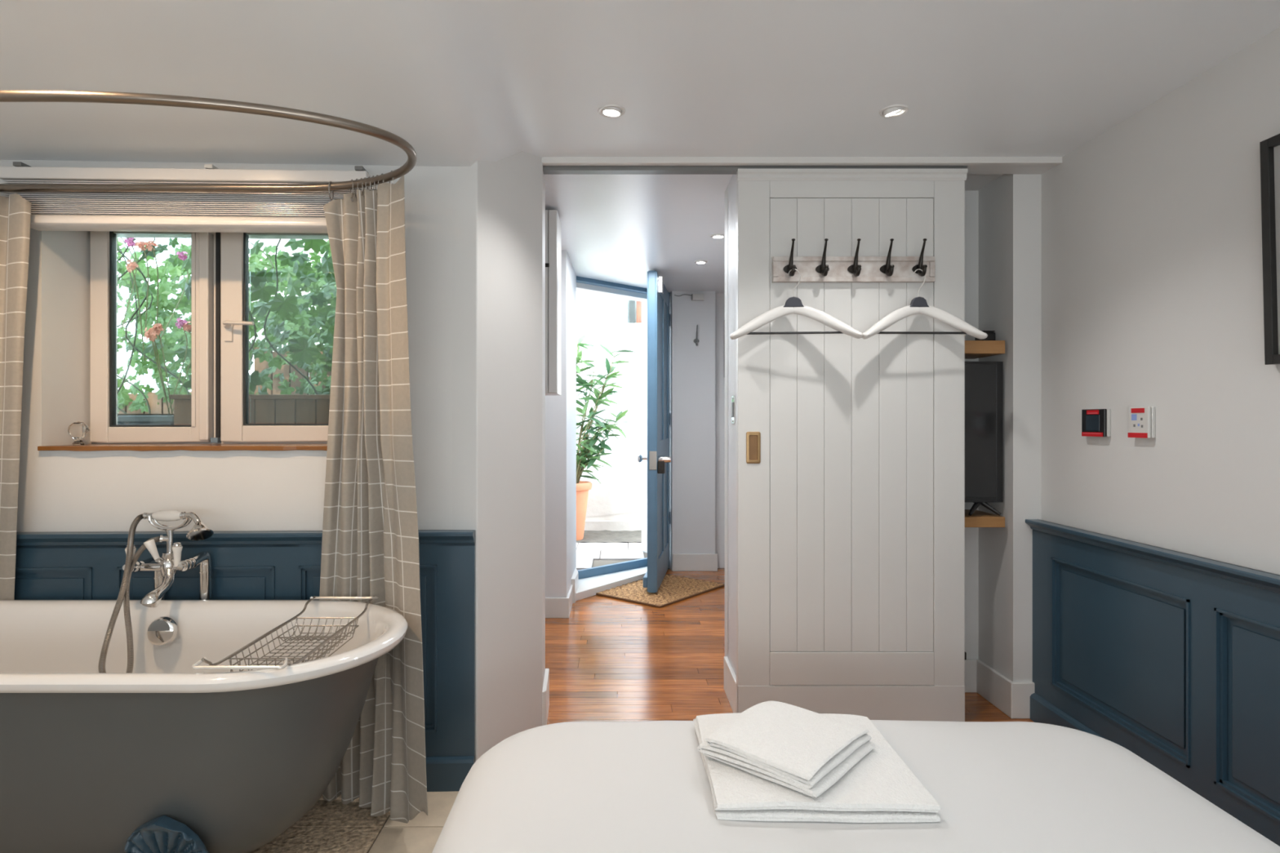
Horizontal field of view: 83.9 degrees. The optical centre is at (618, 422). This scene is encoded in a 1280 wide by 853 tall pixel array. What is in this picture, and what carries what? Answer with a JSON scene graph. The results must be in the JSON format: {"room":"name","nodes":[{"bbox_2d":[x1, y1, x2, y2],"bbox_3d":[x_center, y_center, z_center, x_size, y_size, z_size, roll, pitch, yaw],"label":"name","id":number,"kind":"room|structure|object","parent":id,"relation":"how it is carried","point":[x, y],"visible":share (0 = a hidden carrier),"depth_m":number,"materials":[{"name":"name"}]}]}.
{"room":"hotel room","nodes":[
{"label":"hotel room","id":0,"kind":"room"},
{"bbox_2d":[0,160,475,791],"bbox_3d":[-1.469,0.060,2.289,2.050,2.120,0.351,0,0,-2],"label":"wall","id":1,"kind":"structure","parent":0,"point":[59,491],"depth_m":2.17,"materials":[{"name":"paint"}]},
{"bbox_2d":[37,231,328,451],"bbox_3d":[-1.255,-0.316,2.296,1.001,0.807,0.291,0,0,-2],"label":"window","id":2,"kind":"structure","parent":1,"relation":"attached to","point":[220,261],"depth_m":2.36,"materials":[{"name":"paint"}]},
{"bbox_2d":[67,422,89,444],"bbox_3d":[-1.725,0.035,2.270,0.069,0.074,0.037,0,0,0],"label":"glass ornament","id":3,"kind":"object","parent":2,"relation":"on","point":[77,431],"visible":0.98,"depth_m":2.26,"materials":[{"name":"clear glass"}]},
{"bbox_2d":[0,161,373,233],"bbox_3d":[-1.285,-0.669,2.128,1.066,0.184,0.075,0,0,-2],"label":"blind","id":4,"kind":"object","parent":1,"relation":"attached to","point":[298,212],"visible":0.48,"depth_m":2.10,"materials":[{"name":"white fabric"}]},
{"bbox_2d":[545,249,576,597],"bbox_3d":[-0.444,0.020,3.910,0.312,2.200,2.260,0,0,0],"label":"wall","id":5,"kind":"structure","parent":0,"point":[560,410],"depth_m":4.08,"materials":[{"name":"paint"}]},
{"bbox_2d":[545,209,560,395],"bbox_3d":[-0.361,-0.553,3.360,0.158,0.842,0.240,0,0,0],"label":"upper cabinet","id":6,"kind":"object","parent":5,"relation":"attached to","point":[553,223],"visible":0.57,"depth_m":3.25,"materials":[{"name":"white metal"}]},
{"bbox_2d":[545,584,573,617],"bbox_3d":[-0.362,1.062,4.237,0.155,0.115,0.345,0,0,0],"label":"baseboard","id":7,"kind":"structure","parent":5,"relation":"attached to","point":[555,607],"depth_m":4.07,"materials":[{"name":"white wood"}]},
{"bbox_2d":[571,568,578,603],"bbox_3d":[-0.281,1.045,4.600,0.038,0.150,0.400,0,0,0],"label":"baseboard","id":8,"kind":"structure","parent":5,"relation":"in","point":[575,580],"depth_m":4.46,"materials":[{"name":"white wood"}]},
{"bbox_2d":[576,284,647,301],"bbox_3d":[-0.070,-1.173,5.266,1.022,0.415,0.280,0,0,-42],"label":"wall","id":9,"kind":"structure","parent":0,"point":[577,290],"depth_m":5.39,"materials":[{"name":"white paint"}]},
{"bbox_2d":[576,282,647,300],"bbox_3d":[-0.014,-0.948,5.189,0.902,0.036,0.050,0,0,-42],"label":"trim","id":10,"kind":"structure","parent":9,"relation":"attached to","point":[583,286],"depth_m":5.13,"materials":[{"name":"white wood"}]},
{"bbox_2d":[576,275,670,296],"bbox_3d":[0.030,-0.978,5.141,0.942,0.029,0.060,0,0,-42],"label":"trim","id":11,"kind":"structure","parent":9,"relation":"attached to","point":[579,279],"depth_m":5.04,"materials":[{"name":"blue paint"}]},
{"bbox_2d":[545,174,733,293],"bbox_3d":[0.500,-1.035,4.140,2.200,0.090,2.960,0,0,0],"label":"ceiling","id":12,"kind":"structure","parent":0,"point":[616,228],"depth_m":3.60,"materials":[{"name":"white paint"}]},
{"bbox_2d":[693,260,707,263],"bbox_3d":[0.505,-0.989,4.380,0.086,0.014,0.086,0,0,0],"label":"recessed light","id":13,"kind":"object","parent":12,"relation":"in","point":[695,261],"visible":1,"depth_m":4.37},
{"bbox_2d":[710,233,724,238],"bbox_3d":[0.526,-0.989,3.770,0.086,0.014,0.086,0,0,0],"label":"recessed light","id":14,"kind":"object","parent":12,"relation":"in","point":[715,235],"visible":0.95,"depth_m":3.76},
{"bbox_2d":[0,0,1279,166],"bbox_3d":[-0.395,-0.873,0.250,4.110,0.175,4.700,0,0,0],"label":"ceiling","id":15,"kind":"structure","parent":0,"point":[464,82],"depth_m":1.85,"materials":[{"name":"paint"}]},
{"bbox_2d":[0,89,417,191],"bbox_3d":[-1.379,-0.783,1.772,1.734,0.229,0.602,0,0,0],"label":"rail","id":16,"kind":"object","parent":15,"relation":"attached to","point":[6,95],"visible":0.98,"depth_m":1.63,"materials":[{"name":"silver metal"}]},
{"bbox_2d":[0,193,31,599],"bbox_3d":[-1.881,0.162,2.072,0.396,1.716,0.087,0,0,2],"label":"shower curtain","id":17,"kind":"object","parent":16,"relation":"hanging from","point":[15,210],"visible":0.8,"depth_m":2.06,"materials":[{"name":"fabric"}]},
{"bbox_2d":[319,170,427,823],"bbox_3d":[-0.672,0.205,2.016,0.473,1.802,0.144,0,0,28],"label":"shower curtain","id":18,"kind":"object","parent":16,"relation":"hanging from","point":[370,543],"visible":0.88,"depth_m":2.03,"materials":[{"name":"fabric"}]},
{"bbox_2d":[597,104,625,117],"bbox_3d":[-0.022,-0.959,2.190,0.086,0.020,0.086,0,0,0],"label":"recessed light","id":19,"kind":"object","parent":15,"relation":"in","point":[608,110],"visible":1,"depth_m":2.18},
{"bbox_2d":[878,104,908,117],"bbox_3d":[0.846,-0.960,2.190,0.086,0.029,0.086,0,0,0],"label":"recessed light","id":20,"kind":"object","parent":15,"relation":"in","point":[886,112],"visible":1,"depth_m":2.17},
{"bbox_2d":[248,568,1034,852],"bbox_3d":[-0.395,1.160,1.760,4.110,0.080,7.720,0,0,0],"label":"floor","id":21,"kind":"structure","parent":0,"point":[612,660],"depth_m":3.06,"materials":[{"name":"brown wood"}]},
{"bbox_2d":[0,600,407,852],"bbox_3d":[-1.370,0.819,1.765,1.664,0.602,0.669,0,0,0],"label":"bathtub","id":22,"kind":"object","parent":21,"relation":"on","point":[166,755],"visible":0.99,"depth_m":1.52,"materials":[{"name":"grey ceramic"}]},
{"bbox_2d":[122,515,212,607],"bbox_3d":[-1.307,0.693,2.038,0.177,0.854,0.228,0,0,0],"label":"mixer tap","id":23,"kind":"object","parent":22,"relation":"attached to","point":[165,569],"visible":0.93,"depth_m":2.03,"materials":[{"name":"silver metal"}]},
{"bbox_2d":[97,510,213,673],"bbox_3d":[-1.266,0.473,1.942,0.239,0.439,0.240,0,0,0],"label":"shower","id":24,"kind":"object","parent":23,"relation":"attached to","point":[199,531],"visible":0.86,"depth_m":1.96,"materials":[{"name":"metal"}]},
{"bbox_2d":[159,534,168,542],"bbox_3d":[-1.298,0.333,2.035,0.027,0.022,0.022,0,0,-32],"label":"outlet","id":25,"kind":"object","parent":23,"relation":"attached to","point":[162,538],"depth_m":2.03,"materials":[{"name":"silver metal"}]},
{"bbox_2d":[0,600,407,693],"bbox_3d":[-1.370,0.739,1.765,1.664,0.442,0.656,0,0,0],"label":"basin","id":26,"kind":"object","parent":22,"relation":"in","point":[46,646],"depth_m":2.02,"materials":[{"name":"white ceramic"}]},
{"bbox_2d":[191,595,378,671],"bbox_3d":[-0.790,0.535,1.765,0.194,0.079,0.593,0,0,0],"label":"rack","id":27,"kind":"object","parent":22,"relation":"on","point":[286,660],"visible":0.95,"depth_m":1.76,"materials":[{"name":"metal"}]},
{"bbox_2d":[228,617,359,671],"bbox_3d":[-0.790,0.551,1.760,0.173,0.047,0.333,0,0,0],"label":"basket","id":28,"kind":"object","parent":27,"relation":"on","point":[331,637],"depth_m":1.79,"materials":[{"name":"metal"}]},
{"bbox_2d":[452,151,545,761],"bbox_3d":[-0.439,0.065,2.498,0.323,2.110,0.605,0,0,0],"label":"wall pier","id":29,"kind":"object","parent":21,"relation":"on","point":[499,206],"visible":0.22,"depth_m":2.32,"materials":[{"name":"paint"}]},
{"bbox_2d":[542,668,549,725],"bbox_3d":[-0.278,1.048,2.696,0.028,0.145,0.247,0,0,0],"label":"baseboard","id":30,"kind":"object","parent":29,"relation":"attached to","point":[545,693],"visible":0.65,"depth_m":2.60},
{"bbox_2d":[575,566,647,600],"bbox_3d":[-0.075,1.095,4.912,0.252,0.050,1.070,0,0,38],"label":"step","id":31,"kind":"structure","parent":21,"relation":"on","point":[588,587],"depth_m":4.80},
{"bbox_2d":[577,557,647,579],"bbox_3d":[0.021,1.067,5.143,0.912,0.105,0.035,0,0,-42],"label":"door sill","id":32,"kind":"structure","parent":21,"relation":"on","point":[642,562],"depth_m":5.06,"materials":[{"name":"blue paint"}]},
{"bbox_2d":[595,573,724,608],"bbox_3d":[0.285,1.111,4.745,0.532,0.016,0.758,0,0,40],"label":"door mat","id":33,"kind":"object","parent":21,"relation":"on","point":[673,588],"visible":0.88,"depth_m":4.66,"materials":[{"name":"beige wicker"}]},
{"bbox_2d":[431,720,1279,852],"bbox_3d":[0.387,0.887,0.640,1.406,0.466,2.010,0,0,0],"label":"bed","id":34,"kind":"object","parent":21,"relation":"on","point":[637,786],"visible":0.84,"depth_m":1.22,"materials":[{"name":"white fabric"}]},
{"bbox_2d":[693,712,941,822],"bbox_3d":[0.345,0.636,1.350,0.379,0.036,0.385,0,0,1],"label":"bath towel","id":35,"kind":"object","parent":34,"relation":"on","point":[880,788],"visible":0.62,"depth_m":1.19,"materials":[{"name":"white fabric"}]},
{"bbox_2d":[697,701,875,797],"bbox_3d":[0.317,0.594,1.339,0.253,0.047,0.253,0,0,42],"label":"hand towel","id":36,"kind":"object","parent":35,"relation":"on","point":[804,751],"visible":1,"depth_m":1.29,"materials":[{"name":"white fabric"}]},
{"bbox_2d":[978,173,1041,682],"bbox_3d":[1.609,-0.010,2.900,0.223,2.260,0.400,0,0,0],"label":"wall pier","id":37,"kind":"object","parent":21,"relation":"on","point":[1010,206],"visible":0.29,"depth_m":2.70,"materials":[{"name":"paint"}]},
{"bbox_2d":[641,291,724,570],"bbox_3d":[0.640,0.020,4.335,0.919,2.200,2.669,0,0,0],"label":"wall","id":38,"kind":"structure","parent":0,"point":[696,373],"depth_m":5.36,"materials":[{"name":"paint"}]},
{"bbox_2d":[674,293,703,300],"bbox_3d":[0.528,-0.941,5.344,0.221,0.049,0.032,0,0,0],"label":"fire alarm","id":39,"kind":"object","parent":38,"relation":"attached to","point":[694,296],"visible":1,"depth_m":5.33,"materials":[{"name":"white plastic"}]},
{"bbox_2d":[672,551,717,571],"bbox_3d":[0.574,1.055,5.402,0.337,0.130,0.115,0,0,0],"label":"baseboard","id":40,"kind":"structure","parent":38,"relation":"attached to","point":[681,562],"depth_m":5.34,"materials":[{"name":"white wood"}]},
{"bbox_2d":[693,324,699,346],"bbox_3d":[0.584,-0.650,5.327,0.044,0.158,0.065,0,0,0],"label":"wall hook","id":41,"kind":"object","parent":38,"relation":"attached to","point":[696,340],"visible":1,"depth_m":5.32,"materials":[{"name":"grey metal"}]},
{"bbox_2d":[724,320,724,377],"bbox_3d":[0.888,-0.563,5.449,0.160,0.441,0.021,0,0,0],"label":"picture frame","id":42,"kind":"object","parent":38,"relation":"attached to","point":[724,320],"visible":0.07,"depth_m":5.44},
{"bbox_2d":[724,656,736,713],"bbox_3d":[0.465,1.051,2.830,0.050,0.138,0.310,0,0,0],"label":"baseboard","id":43,"kind":"object","parent":38,"relation":"attached to","point":[730,677],"visible":0.57,"depth_m":2.81,"materials":[{"name":"white wood"}]},
{"bbox_2d":[731,395,734,423],"bbox_3d":[0.452,-0.050,2.820,0.007,0.110,0.070,0,0,0],"label":"strike plate","id":44,"kind":"object","parent":38,"relation":"attached to","point":[732,397],"visible":1,"depth_m":2.80,"materials":[{"name":"silver metal"}]},
{"bbox_3d":[0.352,0.028,5.453,0.065,1.985,0.066,0,0,0],"label":"door","id":45,"kind":"structure","parent":38,"relation":"in","visible":0},
{"bbox_2d":[637,270,671,592],"bbox_3d":[0.293,0.059,4.986,0.222,2.069,0.866,0,0,9],"label":"door","id":46,"kind":"structure","parent":45,"relation":"attached to","point":[658,458],"depth_m":4.59,"materials":[{"name":"blue paint"}]},
{"bbox_2d":[542,165,1055,173],"bbox_3d":[0.652,-1.041,2.645,1.904,0.198,0.110,0,0,0],"label":"wall header","id":47,"kind":"structure","parent":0,"point":[971,169],"depth_m":2.63,"materials":[{"name":"paint"}]},
{"bbox_2d":[728,174,736,675],"bbox_3d":[0.507,0.065,2.825,0.105,2.110,0.290,0,0,0],"label":"door frame","id":48,"kind":"structure","parent":47,"relation":"attached to","point":[732,184],"depth_m":2.87,"materials":[{"name":"paint"}]},
{"bbox_2d":[542,166,967,174],"bbox_3d":[0.497,-0.933,2.634,1.565,0.015,0.043,0,0,0],"label":"track","id":49,"kind":"object","parent":47,"relation":"attached to","point":[546,170],"visible":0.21,"depth_m":2.61,"materials":[{"name":"grey metal"}]},
{"bbox_2d":[736,168,968,721],"bbox_3d":[0.860,0.090,2.630,0.847,2.036,0.060,0,0,0],"label":"door","id":50,"kind":"structure","parent":49,"relation":"hanging from","point":[851,451],"depth_m":2.62,"materials":[{"name":"white paint"}]},
{"bbox_2d":[772,238,935,282],"bbox_3d":[0.860,-0.587,2.579,0.592,0.145,0.075,0,0,0],"label":"coat rack","id":51,"kind":"object","parent":50,"relation":"attached to","point":[824,268],"visible":1,"depth_m":2.60,"materials":[{"name":"white wood"}]},
{"bbox_2d":[729,269,862,339],"bbox_3d":[0.628,-0.424,2.536,0.463,0.258,0.076,0,0,5],"label":"hanger","id":52,"kind":"object","parent":51,"relation":"hanging from","point":[793,304],"visible":1,"depth_m":2.54,"materials":[{"name":"white wood"}]},
{"bbox_2d":[861,268,987,339],"bbox_3d":[1.082,-0.424,2.536,0.442,0.258,0.076,0,0,-1],"label":"hanger","id":53,"kind":"object","parent":51,"relation":"hanging from","point":[918,304],"visible":0.98,"depth_m":2.54,"materials":[{"name":"white wood"}]},
{"bbox_2d":[542,156,1062,165],"bbox_3d":[0.659,-0.950,2.584,1.889,0.024,0.028,0,0,0],"label":"sliding door rail","id":54,"kind":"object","parent":47,"relation":"attached to","point":[546,161],"depth_m":2.57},
{"bbox_2d":[724,185,978,659],"bbox_3d":[1.028,-0.010,3.010,1.145,2.260,0.100,0,0,0],"label":"wall","id":55,"kind":"structure","parent":0,"point":[971,197],"depth_m":2.96,"materials":[{"name":"paint"}]},
{"bbox_2d":[964,340,1004,359],"bbox_3d":[1.026,-0.288,2.837,0.903,0.050,0.235,0,0,0],"label":"wall shelf","id":56,"kind":"object","parent":55,"relation":"attached to","point":[974,349],"visible":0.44,"depth_m":2.72,"materials":[{"name":"brown wood"}]},
{"bbox_2d":[974,330,995,340],"bbox_3d":[1.444,-0.336,2.805,0.052,0.044,0.070,0,0,0],"label":"box","id":57,"kind":"object","parent":56,"relation":"on","point":[991,335],"visible":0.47,"depth_m":2.77,"materials":[{"name":"plastic"}]},
{"bbox_2d":[964,509,1004,527],"bbox_3d":[1.026,0.382,2.837,0.903,0.040,0.235,0,0,0],"label":"wall shelf","id":58,"kind":"object","parent":55,"relation":"attached to","point":[979,518],"visible":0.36,"depth_m":2.72,"materials":[{"name":"brown wood"}]},
{"bbox_2d":[964,361,1003,515],"bbox_3d":[1.030,0.062,2.792,0.910,0.596,0.133,0,0,0],"label":"television","id":59,"kind":"object","parent":58,"relation":"on","point":[984,380],"visible":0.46,"depth_m":2.75,"materials":[{"name":"black plastic"}]},
{"bbox_2d":[964,659,1034,718],"bbox_3d":[1.067,1.052,2.822,1.015,0.135,0.275,0,0,0],"label":"baseboard","id":60,"kind":"structure","parent":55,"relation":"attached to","point":[1012,699],"depth_m":2.77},
{"bbox_2d":[964,173,1004,190],"bbox_3d":[1.050,-1.022,2.850,1.100,0.115,0.300,0,0,0],"label":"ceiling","id":61,"kind":"structure","parent":0,"point":[973,181],"depth_m":2.83,"materials":[{"name":"paint"}]},
{"bbox_2d":[1041,26,1279,574],"bbox_3d":[1.662,-0.010,0.325,0.116,2.260,4.850,0,0,0],"label":"wall","id":62,"kind":"structure","parent":0,"point":[1152,261],"depth_m":2.08,"materials":[{"name":"paint"}]},
{"bbox_2d":[1081,408,1111,436],"bbox_3d":[1.593,0.002,2.375,0.023,0.091,0.116,0,0,0],"label":"thermostat","id":63,"kind":"object","parent":62,"relation":"attached to","point":[1095,422],"visible":1,"depth_m":2.35,"materials":[{"name":"black plastic"}]},
{"bbox_2d":[1128,406,1155,438],"bbox_3d":[1.593,0.000,2.168,0.022,0.094,0.086,0,0,0],"label":"control panel","id":64,"kind":"object","parent":62,"relation":"attached to","point":[1141,419],"visible":1,"depth_m":2.15,"materials":[{"name":"white plastic"}]},
{"bbox_2d":[1025,519,1279,846],"bbox_3d":[1.567,0.744,0.901,0.050,0.752,3.602,0,0,0],"label":"wall paneling","id":65,"kind":"structure","parent":62,"relation":"attached to","point":[1170,658],"depth_m":2.04,"materials":[{"name":"blue wood"}]},
{"bbox_2d":[1259,133,1279,364],"bbox_3d":[1.585,-0.413,1.489,0.023,0.545,0.502,-1,0,0],"label":"picture frame","id":66,"kind":"object","parent":62,"relation":"attached to","point":[1269,148],"visible":1,"depth_m":1.72,"materials":[{"name":"black wood"}]},
{"bbox_2d":[1273,145,1279,354],"bbox_3d":[1.592,-0.414,1.489,0.008,0.501,0.458,-1,0,0],"label":"print","id":67,"kind":"object","parent":66,"relation":"on","point":[1276,149],"depth_m":1.71},
{"label":"outside","id":68,"kind":"structure","parent":0,"visible":0},
{"bbox_3d":[-1.660,0.740,3.460,2.080,0.960,1.880,0,0,0],"label":"garden","id":69,"kind":"object","parent":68,"visible":0},
{"bbox_2d":[116,413,173,425],"bbox_3d":[-2.020,0.114,2.740,0.750,0.292,0.230,0,0,0],"label":"trough","id":70,"kind":"object","parent":69,"relation":"on","point":[122,419],"visible":0.16,"depth_m":2.63,"materials":[{"name":"plastic"}]},
{"bbox_2d":[120,237,191,413],"bbox_3d":[-1.814,-0.383,2.740,0.257,0.708,0.297,0,0,0],"label":"geranium","id":71,"kind":"object","parent":70,"relation":"on","point":[154,332],"visible":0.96,"depth_m":2.72,"materials":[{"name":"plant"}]},
{"bbox_2d":[168,394,191,425],"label":"wooden planter","id":72,"kind":"object","parent":69,"relation":"on","point":[182,402],"depth_m":2.62,"materials":[{"name":"wood"}]},
{"bbox_2d":[116,347,331,413],"bbox_3d":[-1.700,-0.076,3.925,2.400,0.672,0.050,0,0,0],"label":"fence","id":73,"kind":"object","parent":69,"relation":"on","point":[162,408],"visible":0.04,"depth_m":3.90,"materials":[{"name":"wood"}]},
{"bbox_2d":[116,237,336,413],"bbox_3d":[-1.725,-0.367,3.505,2.155,1.261,1.670,0,0,0],"label":"trees","id":74,"kind":"object","parent":69,"relation":"on","point":[291,314],"visible":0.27,"depth_m":3.48,"materials":[{"name":"green plant"}]},
{"bbox_2d":[248,394,329,423],"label":"wooden planter","id":75,"kind":"object","parent":69,"relation":"on","point":[289,408],"depth_m":2.62,"materials":[{"name":"wood"}]},
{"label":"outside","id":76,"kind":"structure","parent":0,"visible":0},
{"bbox_2d":[576,542,647,569],"bbox_3d":[0.000,1.120,5.878,5.200,0.200,2.043,0,0,0],"label":"courtyard","id":77,"kind":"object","parent":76,"point":[588,555],"visible":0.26,"depth_m":5.53,"materials":[{"name":"tile"}]},
{"bbox_2d":[248,238,330,394],"bbox_3d":[-2.600,-0.480,5.900,0.100,3.200,2.000,0,0,0],"label":"wall","id":78,"kind":"structure","parent":77,"relation":"on","point":[267,242],"depth_m":5.29,"materials":[{"name":"white paint"}]},
{"bbox_2d":[576,291,641,481],"bbox_3d":[0.000,-1.480,6.750,5.200,5.200,0.300,0,0,0],"label":"wall","id":79,"kind":"structure","parent":77,"relation":"on","point":[598,317],"depth_m":6.60,"materials":[{"name":"white paint"}]},
{"bbox_2d":[584,481,641,531],"bbox_3d":[0.000,0.839,6.560,5.200,0.574,0.080,0,0,0],"label":"wall","id":80,"kind":"structure","parent":79,"relation":"attached to","point":[612,506],"depth_m":6.55,"materials":[{"name":"white paint"}]},
{"bbox_2d":[618,298,641,332],"bbox_3d":[0.334,-1.255,6.670,0.772,0.951,0.540,0,0,0],"label":"window","id":81,"kind":"structure","parent":79,"relation":"in","point":[630,325],"depth_m":6.62,"materials":[{"name":"white plastic"}]},
{"bbox_2d":[629,300,635,323],"bbox_3d":[0.125,-1.029,6.715,0.055,0.240,0.030,0,0,0],"label":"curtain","id":82,"kind":"object","parent":81,"relation":"hanging from","point":[632,303],"depth_m":6.70,"materials":[{"name":"plastic"}]},
{"bbox_2d":[636,301,641,323],"bbox_3d":[0.368,-1.037,6.745,0.402,0.285,0.051,0,0,0],"label":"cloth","id":83,"kind":"object","parent":81,"relation":"hanging from","point":[638,303],"visible":0.03,"depth_m":6.76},
{"bbox_2d":[576,529,641,542],"bbox_3d":[0.000,1.005,6.280,3.600,0.048,0.500,0,0,0],"label":"kerb","id":84,"kind":"object","parent":77,"relation":"on","point":[589,536],"visible":0.12,"depth_m":6.26,"materials":[{"name":"grey concrete"}]},
{"bbox_2d":[576,480,591,540],"bbox_3d":[-0.414,0.771,6.220,0.356,0.497,0.356,0,0,0],"label":"terracotta pot","id":85,"kind":"object","parent":84,"relation":"on","point":[583,487],"visible":0.39,"depth_m":6.13,"materials":[{"name":"ceramic"}]},
{"bbox_2d":[576,335,638,483],"bbox_3d":[-0.358,-0.085,6.214,1.056,1.392,0.531,0,0,0],"label":"plant","id":86,"kind":"object","parent":85,"relation":"in","point":[588,449],"visible":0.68,"depth_m":6.20,"materials":[{"name":"green plant"}]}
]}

